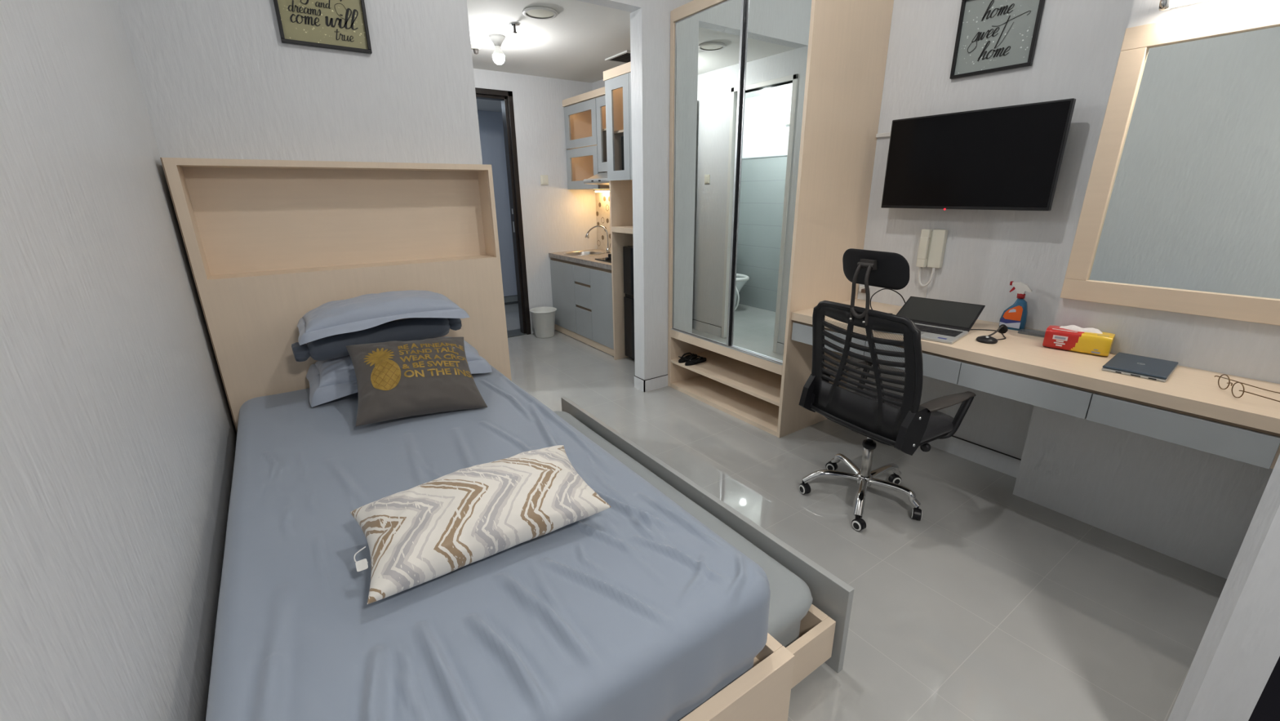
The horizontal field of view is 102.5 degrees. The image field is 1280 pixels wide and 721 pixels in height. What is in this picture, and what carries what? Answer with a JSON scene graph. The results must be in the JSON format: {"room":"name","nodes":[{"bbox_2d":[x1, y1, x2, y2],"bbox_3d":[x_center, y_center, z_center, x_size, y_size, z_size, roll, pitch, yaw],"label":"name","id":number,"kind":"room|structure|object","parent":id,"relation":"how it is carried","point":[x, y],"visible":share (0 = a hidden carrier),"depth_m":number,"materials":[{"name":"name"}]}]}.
{"room":"studio apartment","nodes":[
{"label":"studio apartment","id":0,"kind":"room"},
{"bbox_2d":[0,0,236,720],"bbox_3d":[-1.646,-0.674,1.612,0.100,3.060,4.986,-13,22,-33],"label":"wall","id":1,"kind":"structure","parent":0,"point":[118,433],"depth_m":0.93,"materials":[{"name":"paint"}]},
{"bbox_2d":[116,0,693,164],"bbox_3d":[-0.617,-1.103,2.897,3.138,3.060,0.100,-13,22,-33],"label":"wall","id":2,"kind":"structure","parent":0,"point":[218,78],"depth_m":2.22,"materials":[{"name":"paint"}]},
{"bbox_2d":[273,0,372,53],"bbox_3d":[-1.342,-1.503,2.161,0.337,0.337,0.022,-13,22,-33],"label":"framed picture","id":3,"kind":"object","parent":2,"relation":"attached to","point":[334,24],"visible":1,"depth_m":2.19,"materials":[{"name":"black"}]},
{"bbox_2d":[475,98,502,111],"bbox_3d":[-1.331,-2.815,5.524,3.400,0.100,1.334,-13,22,-33],"label":"ceiling","id":4,"kind":"structure","parent":0,"point":[482,104],"depth_m":5.65,"materials":[{"name":"white paint"}]},
{"bbox_2d":[477,110,517,296],"bbox_3d":[-1.730,-1.900,6.440,3.400,2.400,0.100,-13,22,-33],"label":"wall","id":5,"kind":"structure","parent":0,"point":[490,122],"depth_m":6.31,"materials":[{"name":"grey paint"}]},
{"bbox_2d":[503,294,518,305],"bbox_3d":[-1.685,-0.795,6.749,3.400,0.108,0.020,-13,22,-33],"label":"baseboard","id":6,"kind":"structure","parent":5,"relation":"attached to","point":[509,300],"depth_m":6.74,"materials":[{"name":"grey tile"}]},
{"bbox_2d":[504,302,519,330],"bbox_3d":[-1.308,-0.533,6.267,3.400,0.100,1.334,-13,22,-33],"label":"floor","id":7,"kind":"structure","parent":0,"point":[512,313],"depth_m":6.04,"materials":[{"name":"grey tile"}]},
{"bbox_2d":[473,68,597,333],"bbox_3d":[-1.772,-1.366,4.649,3.238,2.496,0.250,-13,22,-33],"label":"wall","id":8,"kind":"structure","parent":0,"point":[557,218],"depth_m":4.99,"materials":[{"name":"paint"}]},
{"bbox_2d":[475,87,531,337],"bbox_3d":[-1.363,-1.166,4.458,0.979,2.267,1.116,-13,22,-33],"label":"door frame","id":9,"kind":"structure","parent":8,"relation":"in","point":[505,97],"depth_m":4.90,"materials":[{"name":"black wood"}]},
{"bbox_2d":[540,175,548,184],"bbox_3d":[-0.926,-1.747,4.979,0.080,0.088,0.012,-13,22,-33],"label":"light switch","id":10,"kind":"object","parent":8,"relation":"attached to","point":[544,179],"visible":1,"depth_m":4.97,"materials":[{"name":"white plastic"}]},
{"bbox_2d":[466,0,631,83],"bbox_3d":[-1.163,-2.235,3.430,3.238,0.100,1.920,-13,22,-33],"label":"ceiling","id":11,"kind":"structure","parent":0,"point":[575,45],"depth_m":3.55,"materials":[{"name":"white paint"}]},
{"bbox_2d":[471,44,480,54],"bbox_3d":[-1.190,-2.251,3.730,0.080,0.055,0.080,-13,22,-33],"label":"emergency light","id":12,"kind":"object","parent":11,"relation":"attached to","point":[475,47],"visible":0.95,"depth_m":3.71,"materials":[{"name":"white plastic"}]},
{"bbox_2d":[488,34,505,64],"bbox_3d":[-0.975,-2.128,3.532,0.110,0.171,0.110,-13,22,-33],"label":"ceiling lamp","id":13,"kind":"object","parent":11,"relation":"hanging from","point":[498,56],"visible":1,"depth_m":3.51,"materials":[{"name":"white glass"}]},
{"bbox_2d":[508,22,519,33],"bbox_3d":[-0.795,-2.105,3.261,0.072,0.050,0.072,-13,22,-33],"label":"sprinkler","id":14,"kind":"object","parent":11,"relation":"attached to","point":[514,24],"visible":1,"depth_m":3.25,"materials":[{"name":"silver metal"}]},
{"bbox_2d":[522,6,558,20],"bbox_3d":[-0.592,-2.055,3.047,0.210,0.013,0.210,-13,22,-33],"label":"ceiling speaker","id":15,"kind":"object","parent":11,"relation":"attached to","point":[541,13],"visible":1,"depth_m":3.04,"materials":[{"name":"white plastic"}]},
{"bbox_2d":[525,9,554,17],"bbox_3d":[-0.592,-2.055,3.047,0.168,0.004,0.168,-13,22,-33],"label":"grille","id":16,"kind":"object","parent":15,"relation":"attached to","point":[529,13],"depth_m":3.05,"materials":[{"name":"white plastic"}]},
{"bbox_2d":[604,50,631,63],"bbox_3d":[-0.083,-2.396,4.072,0.260,0.011,0.320,-13,22,-33],"label":"ceiling vent","id":17,"kind":"object","parent":11,"relation":"in","point":[624,57],"visible":0.51,"depth_m":4.07,"materials":[{"name":"white plastic"}]},
{"bbox_2d":[630,8,670,380],"bbox_3d":[0.327,-1.004,3.634,0.829,2.396,0.122,-13,22,-33],"label":"wall column","id":18,"kind":"structure","parent":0,"point":[650,29],"depth_m":3.35,"materials":[{"name":"paint"}]},
{"bbox_2d":[634,374,667,391],"bbox_3d":[0.083,0.153,3.818,0.217,0.087,0.130,-13,22,-33],"label":"baseboard","id":19,"kind":"structure","parent":18,"relation":"attached to","point":[662,381],"depth_m":3.76,"materials":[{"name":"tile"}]},
{"bbox_2d":[592,0,1134,458],"bbox_3d":[0.764,-1.380,3.701,0.100,3.060,4.126,-13,22,-33],"label":"wall","id":20,"kind":"structure","parent":0,"point":[1079,42],"depth_m":2.48,"materials":[{"name":"paint"}]},
{"bbox_2d":[564,97,609,189],"bbox_3d":[-0.421,-2.018,4.882,0.324,0.748,0.601,-13,22,-33],"label":"upper cabinet","id":21,"kind":"object","parent":20,"relation":"attached to","point":[580,118],"visible":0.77,"depth_m":4.96,"materials":[{"name":"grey wood"}]},
{"bbox_2d":[593,189,609,192],"bbox_3d":[-0.361,-1.673,5.071,0.036,0.026,0.320,-13,22,-33],"label":"light","id":22,"kind":"object","parent":21,"relation":"attached to","point":[595,190],"visible":0.68,"depth_m":5.08,"materials":[{"name":"white plastic"}]},
{"bbox_2d":[595,95,607,172],"bbox_3d":[-0.073,-1.935,4.383,0.324,0.605,0.611,-13,22,-33],"label":"upper cabinet","id":23,"kind":"object","parent":20,"relation":"attached to","point":[600,101],"visible":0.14,"depth_m":4.51,"materials":[{"name":"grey wood"}]},
{"bbox_2d":[562,86,604,106],"bbox_3d":[-0.254,-2.326,4.513,0.336,0.056,1.217,-13,22,-33],"label":"crown molding","id":24,"kind":"structure","parent":23,"relation":"attached to","point":[599,92],"depth_m":4.56,"materials":[{"name":"brown wood"}]},
{"bbox_2d":[582,172,608,186],"bbox_3d":[-0.134,-1.563,4.439,0.498,0.128,0.580,-13,22,-33],"label":"hood","id":25,"kind":"object","parent":23,"relation":"attached to","point":[600,179],"visible":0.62,"depth_m":4.43,"materials":[{"name":"silver metal"}]},
{"bbox_2d":[595,191,611,251],"bbox_3d":[-0.109,-1.327,4.938,0.009,0.599,1.212,-13,22,-33],"label":"backsplash","id":26,"kind":"structure","parent":20,"relation":"attached to","point":[602,199],"depth_m":5.30,"materials":[{"name":"tile"}]},
{"bbox_2d":[858,285,871,293],"bbox_3d":[1.320,-0.418,3.048,0.049,0.035,0.070,-13,22,-33],"label":"wall socket","id":27,"kind":"object","parent":20,"relation":"attached to","point":[861,289],"visible":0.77,"depth_m":3.04,"materials":[{"name":"white plastic"}]},
{"bbox_2d":[875,132,890,137],"bbox_3d":[1.353,-1.214,2.760,0.014,0.020,0.177,-13,22,-33],"label":"trim","id":28,"kind":"structure","parent":20,"relation":"attached to","point":[881,135],"depth_m":2.79,"materials":[{"name":"white plastic"}]},
{"bbox_2d":[915,229,948,297],"bbox_3d":[1.521,-0.471,2.715,0.059,0.428,0.110,-13,22,-33],"label":"intercom","id":29,"kind":"object","parent":20,"relation":"attached to","point":[932,244],"visible":0.98,"depth_m":2.67,"materials":[{"name":"white plastic"}]},
{"bbox_2d":[927,435,1021,477],"bbox_3d":[1.617,0.421,2.923,0.010,0.102,1.037,-13,22,-33],"label":"baseboard","id":30,"kind":"structure","parent":20,"relation":"attached to","point":[993,459],"depth_m":2.69,"materials":[{"name":"tile"}]},
{"bbox_2d":[880,97,1075,210],"bbox_3d":[1.557,-0.938,2.434,0.132,0.436,0.754,-13,22,-33],"label":"television","id":31,"kind":"object","parent":20,"relation":"attached to","point":[1007,157],"visible":1,"depth_m":2.34,"materials":[{"name":"black plastic"}]},
{"bbox_2d":[949,0,1044,79],"bbox_3d":[1.593,-1.474,2.300,0.022,0.333,0.333,-13,22,-33],"label":"framed picture","id":32,"kind":"object","parent":20,"relation":"attached to","point":[993,36],"visible":1,"depth_m":2.31,"materials":[{"name":"black"}]},
{"bbox_2d":[791,298,1279,468],"bbox_3d":[1.570,-0.027,2.291,0.604,0.154,1.746,-13,22,-33],"label":"desk","id":33,"kind":"object","parent":20,"relation":"attached to","point":[1190,409],"visible":0.74,"depth_m":1.79,"materials":[{"name":"brown wood"}]},
{"bbox_2d":[870,288,905,314],"bbox_3d":[1.324,-0.312,2.700,0.230,0.136,0.036,-2,18,-5],"label":"power cable","id":34,"kind":"object","parent":33,"relation":"on","point":[883,288],"visible":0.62,"depth_m":2.70,"materials":[{"name":"black plastic"}]},
{"bbox_2d":[872,296,985,343],"bbox_3d":[1.359,-0.200,2.417,0.439,0.101,0.335,-17,24,-41],"label":"laptop","id":35,"kind":"object","parent":33,"relation":"on","point":[947,322],"visible":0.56,"depth_m":2.44,"materials":[{"name":"silver metal"}]},
{"bbox_2d":[970,328,1005,340],"bbox_3d":[1.574,-0.123,2.329,0.155,0.004,0.186,-8,19,-21],"label":"cable","id":36,"kind":"object","parent":33,"relation":"on","point":[971,329],"visible":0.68,"depth_m":2.37,"materials":[{"name":"black plastic"}]},
{"bbox_2d":[975,324,1008,343],"bbox_3d":[1.528,-0.119,2.227,0.173,0.062,0.080,-13,22,-33],"label":"desk microphone","id":37,"kind":"object","parent":33,"relation":"on","point":[1002,328],"visible":1,"depth_m":2.20,"materials":[{"name":"black plastic"}]},
{"bbox_2d":[999,280,1032,330],"bbox_3d":[1.741,-0.253,2.380,0.051,0.218,0.102,-17,24,-40],"label":"spray bottle","id":38,"kind":"object","parent":33,"relation":"on","point":[1015,317],"visible":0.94,"depth_m":2.36,"materials":[{"name":"blue plastic"}]},
{"bbox_2d":[1017,328,1045,337],"bbox_3d":[1.783,-0.124,2.317,0.085,0.010,0.120,-16,23,-38],"label":"case","id":39,"kind":"object","parent":33,"relation":"on","point":[1025,331],"visible":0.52,"depth_m":2.31,"materials":[{"name":"grey plastic"}]},
{"bbox_2d":[1042,324,1115,355],"bbox_3d":[1.763,-0.089,2.067,0.104,0.100,0.205,-17,24,-41],"label":"pack","id":40,"kind":"object","parent":33,"relation":"on","point":[1091,340],"visible":1,"depth_m":2.03,"materials":[{"name":"red"}]},
{"bbox_2d":[1052,328,1077,346],"bbox_3d":[1.702,-0.090,2.070,0.022,0.064,0.080,-17,24,-41],"label":"print","id":41,"kind":"object","parent":40,"relation":"attached to","point":[1060,336],"depth_m":2.06,"materials":[{"name":"white"}]},
{"bbox_2d":[1102,351,1178,382],"bbox_3d":[1.810,0.020,1.860,0.256,0.019,0.166,-15,23,-36],"label":"closed laptop","id":42,"kind":"object","parent":33,"relation":"on","point":[1142,366],"visible":1,"depth_m":1.83,"materials":[{"name":"silver metal"}]},
{"bbox_2d":[1214,373,1279,401],"bbox_3d":[1.920,0.089,1.590,0.162,0.051,0.150,8,20,24],"label":"eyeglasses","id":43,"kind":"object","parent":33,"relation":"on","point":[1228,379],"visible":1,"depth_m":1.62,"materials":[{"name":"brown metal"}]},
{"bbox_2d":[507,329,1226,720],"bbox_3d":[-0.317,0.523,2.998,3.338,0.100,4.936,-13,22,-33],"label":"floor","id":44,"kind":"structure","parent":0,"point":[995,604],"depth_m":1.93,"materials":[{"name":"grey tile"}]},
{"bbox_2d":[160,157,511,431],"bbox_3d":[-1.291,-0.161,2.523,1.243,1.513,0.180,-13,22,-33],"label":"headboard","id":45,"kind":"object","parent":44,"relation":"on","point":[268,243],"visible":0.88,"depth_m":2.30,"materials":[{"name":"brown wood"}]},
{"bbox_2d":[529,306,556,337],"bbox_3d":[-0.968,-0.381,5.186,0.270,0.275,0.270,-13,22,-33],"label":"waste bin","id":46,"kind":"object","parent":44,"relation":"on","point":[543,317],"visible":1,"depth_m":5.11,"materials":[{"name":"white plastic"}]},
{"bbox_2d":[550,257,613,355],"bbox_3d":[-0.332,-0.586,5.009,0.570,0.762,1.219,-13,22,-33],"label":"base cabinet","id":47,"kind":"object","parent":44,"relation":"on","point":[582,294],"visible":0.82,"depth_m":4.79,"materials":[{"name":"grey wood"}]},
{"bbox_2d":[548,248,611,270],"bbox_3d":[-0.341,-0.969,4.882,0.566,0.042,1.219,-13,22,-33],"label":"countertop","id":48,"kind":"structure","parent":47,"relation":"on","point":[590,260],"depth_m":4.79,"materials":[{"name":"grey stone"}]},
{"bbox_2d":[563,250,604,255],"bbox_3d":[-0.557,-1.001,5.154,0.412,0.155,0.412,-13,22,-33],"label":"sink","id":49,"kind":"object","parent":48,"relation":"in","point":[576,252],"visible":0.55,"depth_m":5.28,"materials":[{"name":"silver metal"}]},
{"bbox_2d":[584,225,610,253],"bbox_3d":[-0.411,-1.217,5.149,0.340,0.265,0.063,11,21,32],"label":"faucet","id":50,"kind":"object","parent":48,"relation":"on","point":[587,236],"visible":0.98,"depth_m":5.12,"materials":[{"name":"silver metal"}]},
{"bbox_2d":[606,242,610,253],"bbox_3d":[-0.302,-1.120,5.107,0.040,0.103,0.096,-13,22,-33],"label":"tap","id":51,"kind":"object","parent":50,"relation":"on","point":[608,246],"depth_m":5.12,"materials":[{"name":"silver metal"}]},
{"bbox_2d":[595,253,611,262],"bbox_3d":[-0.135,-0.913,4.564,0.380,0.044,0.410,-13,22,-33],"label":"gas hob","id":52,"kind":"object","parent":48,"relation":"in","point":[608,259],"visible":0.2,"depth_m":4.56,"materials":[{"name":"black metal"}]},
{"bbox_2d":[603,61,633,359],"bbox_3d":[0.184,-1.040,4.031,0.616,2.222,0.672,-13,22,-33],"label":"kitchen cabinet","id":53,"kind":"object","parent":44,"relation":"on","point":[617,79],"visible":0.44,"depth_m":3.99,"materials":[{"name":"brown wood"}]},
{"bbox_2d":[613,129,623,134],"bbox_3d":[0.198,-1.703,3.815,0.563,0.016,0.611,-13,22,-33],"label":"shelf","id":54,"kind":"object","parent":53,"relation":"attached to","point":[615,131],"depth_m":3.88,"materials":[{"name":"brown wood"}]},
{"bbox_2d":[611,225,632,234],"bbox_3d":[0.196,-1.026,4.029,0.602,0.040,0.611,-13,22,-33],"label":"shelf","id":55,"kind":"object","parent":53,"relation":"attached to","point":[615,229],"depth_m":4.04,"materials":[{"name":"brown wood"}]},
{"bbox_2d":[621,136,624,170],"bbox_3d":[0.167,-1.535,3.857,0.380,0.300,0.550,-13,22,-33],"label":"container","id":56,"kind":"object","parent":53,"relation":"on","point":[622,137],"visible":0.11,"depth_m":3.94,"materials":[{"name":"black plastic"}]},
{"bbox_2d":[622,245,635,359],"bbox_3d":[0.235,-0.446,4.238,0.500,0.962,0.585,-13,22,-33],"label":"fridge","id":57,"kind":"object","parent":44,"relation":"on","point":[628,251],"visible":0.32,"depth_m":4.25,"materials":[{"name":"black metal"}]},
{"bbox_2d":[560,396,853,688],"bbox_3d":[-0.440,0.687,1.852,1.310,0.300,1.795,-13,22,-33],"label":"bed","id":58,"kind":"object","parent":44,"relation":"on","point":[824,629],"visible":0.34,"depth_m":1.57,"materials":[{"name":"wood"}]},
{"bbox_2d":[553,410,813,647],"bbox_3d":[-0.433,0.660,1.853,1.214,0.198,1.677,-13,22,-33],"label":"mattress","id":59,"kind":"object","parent":58,"relation":"on","point":[791,598],"visible":0.11,"depth_m":1.62,"materials":[{"name":"grey fabric"}]},
{"bbox_2d":[679,632,794,720],"bbox_3d":[-0.690,0.689,1.772,1.094,0.350,2.104,-13,22,-33],"label":"frame","id":60,"kind":"object","parent":44,"relation":"on","point":[762,693],"visible":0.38,"depth_m":1.15,"materials":[{"name":"brown wood"}]},
{"bbox_2d":[205,364,770,720],"bbox_3d":[-0.686,0.433,1.711,1.068,0.293,2.057,-13,22,-33],"label":"mattress","id":61,"kind":"object","parent":60,"relation":"on","point":[633,609],"visible":0.77,"depth_m":1.10,"materials":[{"name":"blue fabric"}]},
{"bbox_2d":[306,336,492,407],"bbox_3d":[-1.102,0.003,2.362,0.744,0.159,0.359,-12,21,-31],"label":"pillow","id":62,"kind":"object","parent":61,"relation":"on","point":[330,380],"visible":0.41,"depth_m":2.14,"materials":[{"name":"blue fabric"}]},
{"bbox_2d":[291,317,462,361],"bbox_3d":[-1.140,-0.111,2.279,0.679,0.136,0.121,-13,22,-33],"label":"pillow","id":63,"kind":"object","parent":62,"relation":"on","point":[331,347],"visible":0.7,"depth_m":2.22,"materials":[{"name":"grey fabric"}]},
{"bbox_2d":[296,289,470,345],"bbox_3d":[-1.132,-0.224,2.263,0.659,0.135,0.352,-12,21,-32],"label":"pillow","id":64,"kind":"object","parent":63,"relation":"on","point":[366,311],"visible":1,"depth_m":2.15,"materials":[{"name":"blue fabric"}]},
{"bbox_2d":[346,337,487,426],"bbox_3d":[-0.902,0.060,2.069,0.477,0.242,0.387,-11,21,-28],"label":"cushion","id":65,"kind":"object","parent":61,"relation":"on","point":[396,380],"visible":1,"depth_m":1.99,"materials":[{"name":"grey fabric"}]},
{"bbox_2d":[363,347,400,390],"bbox_3d":[-0.988,0.030,1.973,0.120,0.025,0.238,-7,46,-30],"label":"print","id":66,"kind":"object","parent":65,"relation":"attached to","point":[381,366],"depth_m":1.97,"materials":[{"name":"gold paint"}]},
{"bbox_2d":[350,444,611,604],"bbox_3d":[-0.388,0.360,1.265,0.569,0.149,0.280,-12,21,-30],"label":"lumbar pillow","id":67,"kind":"object","parent":61,"relation":"on","point":[422,533],"visible":1,"depth_m":1.19,"materials":[{"name":"white fabric"}]},
{"bbox_2d":[667,0,893,437],"bbox_3d":[0.752,-0.881,3.220,0.623,2.410,1.065,-13,22,-33],"label":"wardrobe","id":68,"kind":"object","parent":44,"relation":"on","point":[775,108],"visible":0.98,"depth_m":2.87,"materials":[{"name":"brown wood"}]},
{"bbox_2d":[678,352,697,363],"bbox_3d":[0.348,-0.029,3.747,0.079,0.045,0.210,15,23,39],"label":"sandal","id":69,"kind":"object","parent":68,"relation":"on","point":[682,359],"visible":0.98,"depth_m":3.74,"materials":[{"name":"black plastic"}]},
{"bbox_2d":[684,355,706,365],"bbox_3d":[0.399,-0.007,3.678,0.210,0.045,0.079,-16,23,-38],"label":"sandal","id":70,"kind":"object","parent":68,"relation":"on","point":[699,360],"visible":1,"depth_m":3.67,"materials":[{"name":"black plastic"}]},
{"bbox_2d":[670,374,779,436],"bbox_3d":[0.765,0.254,3.583,0.605,0.028,1.012,-13,22,-33],"label":"shoe shelf","id":71,"kind":"object","parent":68,"relation":"attached to","point":[763,415],"depth_m":3.48,"materials":[{"name":"brown wood"}]},
{"bbox_2d":[671,350,782,406],"bbox_3d":[0.763,0.074,3.524,0.605,0.020,1.012,-13,22,-33],"label":"shoe shelf","id":72,"kind":"object","parent":68,"relation":"attached to","point":[760,383],"depth_m":3.44,"materials":[{"name":"brown wood"}]},
{"bbox_2d":[799,248,975,531],"bbox_3d":[1.051,0.099,2.224,0.524,1.159,0.584,-11,21,-28],"label":"office chair","id":73,"kind":"object","parent":44,"relation":"on","point":[900,422],"visible":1,"depth_m":2.06,"materials":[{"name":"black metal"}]},
{"bbox_2d":[853,389,953,443],"bbox_3d":[1.090,0.236,2.272,0.450,0.073,0.470,-11,21,-28],"label":"seat cushion","id":74,"kind":"object","parent":73,"relation":"on","point":[940,424],"depth_m":2.09,"materials":[{"name":"black fabric"}]},
{"bbox_2d":[1013,0,1279,578],"bbox_3d":[2.107,-0.745,1.710,0.288,3.060,0.840,-13,22,-33],"label":"wall column","id":75,"kind":"structure","parent":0,"point":[1194,507],"depth_m":1.97,"materials":[{"name":"paint"}]},
{"bbox_2d":[1060,0,1279,325],"bbox_3d":[1.938,-0.634,1.708,0.029,0.966,0.696,-13,22,-33],"label":"wall mirror","id":76,"kind":"object","parent":75,"relation":"attached to","point":[1180,211],"visible":1,"depth_m":1.77,"materials":[{"name":"brown wood"}]},
{"bbox_2d":[1159,0,1211,11],"bbox_3d":[1.933,-1.118,1.489,0.097,0.046,0.608,-13,22,-33],"label":"vanity light","id":77,"kind":"object","parent":75,"relation":"attached to","point":[1164,5],"visible":1,"depth_m":1.68,"materials":[{"name":"silver metal"}]},
{"bbox_2d":[1167,453,1279,720],"bbox_3d":[1.819,-0.551,1.124,1.466,3.060,0.098,-13,22,-33],"label":"wall","id":78,"kind":"structure","parent":0,"point":[1237,652],"depth_m":1.05,"materials":[{"name":"paint"}]},
{"bbox_2d":[1248,656,1279,720],"bbox_3d":[1.447,1.306,0.594,3.338,0.105,1.230,-13,22,-33],"label":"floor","id":79,"kind":"structure","parent":0,"point":[1267,708],"depth_m":1.46,"materials":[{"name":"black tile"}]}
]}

